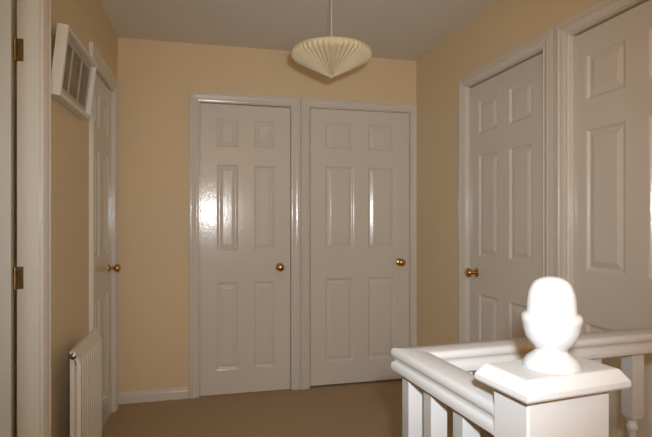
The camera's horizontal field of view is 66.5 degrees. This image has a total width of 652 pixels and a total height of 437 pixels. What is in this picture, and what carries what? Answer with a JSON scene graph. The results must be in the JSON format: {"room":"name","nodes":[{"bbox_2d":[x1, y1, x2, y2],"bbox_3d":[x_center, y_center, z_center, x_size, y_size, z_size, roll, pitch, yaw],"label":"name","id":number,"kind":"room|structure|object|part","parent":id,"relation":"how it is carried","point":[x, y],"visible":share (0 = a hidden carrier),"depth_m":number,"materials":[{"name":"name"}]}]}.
{"room":"stair landing","nodes":[
{"label":"stair landing","id":0,"kind":"room"},
{"bbox_2d":[13,0,16,436],"bbox_3d":[-2.036,0.013,1.209,2.130,2.374,2.700,0,0,-13],"label":"wall","id":1,"kind":"structure","parent":0,"point":[14,1],"depth_m":2.15,"materials":[{"name":"beige paint"}]},
{"bbox_2d":[51,0,117,436],"bbox_3d":[-0.798,0.663,0.760,0.070,3.674,5.250,0,0,-13],"label":"wall","id":2,"kind":"structure","parent":0,"point":[87,19],"depth_m":2.10,"materials":[{"name":"beige paint"}]},
{"bbox_2d":[0,0,23,436],"bbox_3d":[-1.389,0.208,1.521,0.789,1.971,0.102,0,0,-22],"label":"door","id":3,"kind":"structure","parent":2,"relation":"in","point":[11,48],"depth_m":1.66,"materials":[{"name":"white paint"}]},
{"bbox_2d":[17,0,50,436],"bbox_3d":[-0.929,0.172,1.349,0.090,2.056,0.901,0,0,-13],"label":"door frame","id":4,"kind":"structure","parent":2,"relation":"attached to","point":[33,16],"depth_m":1.72,"materials":[{"name":"white paint"}]},
{"bbox_3d":[-0.895,0.172,1.357,0.020,2.056,0.901,0,0,-13],"label":"architrave","id":5,"kind":"part","parent":4,"relation":"part of","materials":[{"name":"white paint"}]},
{"bbox_2d":[51,23,96,120],"bbox_3d":[-1.038,-0.596,2.063,0.067,0.287,0.492,0,0,-13],"label":"picture frame","id":6,"kind":"object","parent":2,"relation":"attached to","point":[73,73],"visible":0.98,"depth_m":2.01,"materials":[{"name":"white paint"}]},
{"bbox_2d":[62,44,71,90],"bbox_3d":[-1.009,-0.590,1.921,0.025,0.183,0.131,0,0,-13],"label":"photograph","id":7,"kind":"object","parent":6,"relation":"attached to","point":[68,65],"depth_m":1.96},
{"bbox_2d":[69,51,80,99],"bbox_3d":[-1.043,-0.590,2.062,0.025,0.183,0.131,0,0,-13],"label":"photograph","id":8,"kind":"object","parent":6,"relation":"attached to","point":[75,65],"depth_m":2.06},
{"bbox_2d":[78,63,88,107],"bbox_3d":[-1.077,-0.590,2.203,0.025,0.183,0.131,0,0,-13],"label":"photograph","id":9,"kind":"object","parent":6,"relation":"attached to","point":[83,85],"depth_m":2.21},
{"bbox_2d":[69,329,101,436],"bbox_3d":[-1.021,0.850,2.059,0.100,0.700,0.482,0,0,-13],"label":"radiator","id":10,"kind":"object","parent":2,"relation":"attached to","point":[86,373],"visible":1,"depth_m":1.99,"materials":[{"name":"white metal"}]},
{"bbox_3d":[-0.956,0.795,1.873,0.016,0.590,0.004,0,0,-13],"label":"panel","id":11,"kind":"part","parent":10,"relation":"part of","materials":[{"name":"white metal"}]},
{"bbox_2d":[89,42,117,412],"bbox_3d":[-1.273,0.165,2.787,0.090,2.070,0.715,0,0,-13],"label":"door frame","id":12,"kind":"structure","parent":2,"relation":"attached to","point":[104,72],"depth_m":3.07,"materials":[{"name":"white paint"}]},
{"bbox_2d":[94,73,120,429],"bbox_3d":[-1.243,0.208,2.794,0.101,1.971,0.575,0,0,-13],"label":"door","id":13,"kind":"structure","parent":2,"relation":"in","point":[102,267],"depth_m":2.84,"materials":[{"name":"white paint"}]},
{"bbox_3d":[-1.274,0.300,3.006,0.062,0.055,0.055,0,0,-13],"label":"knob","id":14,"kind":"part","parent":13,"relation":"part of","materials":[{"name":"gold metal"}]},
{"bbox_2d":[118,37,415,397],"bbox_3d":[-0.351,0.063,3.515,2.081,2.474,0.100,0,0,-13],"label":"wall","id":15,"kind":"structure","parent":0,"point":[156,79],"depth_m":3.29,"materials":[{"name":"beige paint"}]},
{"bbox_2d":[118,387,187,403],"bbox_3d":[-1.134,1.163,3.268,0.441,0.075,0.016,0,0,-13],"label":"baseboard","id":16,"kind":"structure","parent":15,"relation":"attached to","point":[126,397],"depth_m":3.26,"materials":[{"name":"white paint"}]},
{"bbox_2d":[200,103,289,395],"bbox_3d":[-0.545,0.210,3.403,0.612,1.971,0.101,0,0,-13],"label":"door","id":17,"kind":"structure","parent":15,"relation":"in","point":[245,150],"depth_m":3.41,"materials":[{"name":"white paint"}]},
{"bbox_3d":[-0.315,0.338,3.438,0.055,0.055,0.062,0,0,-13],"label":"knob","id":18,"kind":"part","parent":17,"relation":"part of","materials":[{"name":"gold metal"}]},
{"bbox_2d":[189,91,416,398],"bbox_3d":[-0.123,0.175,3.559,1.646,2.050,0.120,0,0,-13],"label":"door frame","id":19,"kind":"structure","parent":15,"relation":"attached to","point":[195,97],"depth_m":3.49,"materials":[{"name":"white paint"}]},
{"bbox_2d":[310,108,408,385],"bbox_3d":[0.258,0.203,3.594,0.750,1.966,0.101,0,0,-13],"label":"door","id":20,"kind":"structure","parent":15,"relation":"in","point":[359,160],"depth_m":3.60,"materials":[{"name":"white paint"}]},
{"bbox_3d":[0.553,0.322,3.645,0.055,0.055,0.062,0,0,-13],"label":"knob","id":21,"kind":"part","parent":20,"relation":"part of","materials":[{"name":"gold metal"}]},
{"bbox_2d":[99,0,496,60],"bbox_3d":[-0.454,-1.224,1.151,5.181,0.100,6.050,0,0,-13],"label":"ceiling","id":22,"kind":"structure","parent":0,"point":[392,29],"depth_m":2.96,"materials":[{"name":"white paint"}]},
{"bbox_2d":[291,0,371,77],"bbox_3d":[0.025,-0.896,2.196,0.355,0.555,0.356,0,0,-13],"label":"pendant lamp","id":23,"kind":"object","parent":22,"relation":"hanging from","point":[331,57],"visible":1,"depth_m":2.10,"materials":[{"name":"beige paper"}]},
{"bbox_3d":[0.025,-0.685,2.196,0.355,0.116,0.356,0,0,-13],"label":"lamp shade","id":24,"kind":"part","parent":23,"relation":"part of","materials":[{"name":"beige paper"}]},
{"bbox_2d":[102,379,493,436],"bbox_3d":[-0.727,1.300,2.294,5.181,0.200,3.700,0,0,-13],"label":"floor","id":25,"kind":"structure","parent":0,"point":[368,408],"depth_m":3.03,"materials":[{"name":"beige carpet"}]},
{"bbox_2d":[391,276,651,436],"bbox_3d":[0.740,0.742,1.043,1.132,1.308,0.459,0,0,-16],"label":"banister","id":26,"kind":"object","parent":25,"relation":"on","point":[552,381],"visible":1,"depth_m":0.76,"materials":[{"name":"white wood"}]},
{"bbox_3d":[0.231,0.311,0.948,0.065,0.052,0.357,0,0,-18],"label":"handrail","id":27,"kind":"part","parent":26,"relation":"part of","materials":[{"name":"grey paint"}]},
{"bbox_3d":[0.690,0.311,1.234,1.119,0.052,0.065,0,0,-16],"label":"handrail","id":28,"kind":"part","parent":26,"relation":"part of","materials":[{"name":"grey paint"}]},
{"bbox_3d":[0.339,0.823,0.750,0.153,1.147,0.074,0,0,-20],"label":"newel post","id":29,"kind":"part","parent":26,"relation":"part of","materials":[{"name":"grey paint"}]},
{"bbox_2d":[416,0,601,345],"bbox_3d":[1.309,0.663,1.264,0.100,3.674,5.250,0,0,-13],"label":"wall","id":30,"kind":"structure","parent":0,"point":[503,26],"depth_m":3.24,"materials":[{"name":"beige paint"}]},
{"bbox_2d":[465,53,542,435],"bbox_3d":[0.926,0.208,2.641,0.101,1.971,0.687,0,0,-13],"label":"door","id":31,"kind":"structure","parent":30,"relation":"in","point":[506,109],"depth_m":2.63,"materials":[{"name":"white paint"}]},
{"bbox_3d":[0.844,0.315,2.901,0.062,0.055,0.055,0,0,-13],"label":"knob","id":32,"kind":"part","parent":31,"relation":"part of","materials":[{"name":"gold metal"}]},
{"bbox_3d":[0.873,0.315,2.908,0.010,0.058,0.058,0,0,-13],"label":"rose plate","id":33,"kind":"part","parent":31,"relation":"part of","materials":[{"name":"gold metal"}]},
{"bbox_2d":[458,0,648,342],"bbox_3d":[1.062,0.174,2.252,0.120,2.052,1.687,0,0,-13],"label":"door frame","id":34,"kind":"structure","parent":30,"relation":"attached to","point":[543,43],"depth_m":2.22,"materials":[{"name":"white paint"}]},
{"bbox_2d":[574,0,651,436],"bbox_3d":[1.123,0.208,1.818,0.101,1.971,0.634,0,0,-13],"label":"door","id":35,"kind":"structure","parent":30,"relation":"in","point":[613,58],"depth_m":1.93,"materials":[{"name":"white paint"}]}
]}

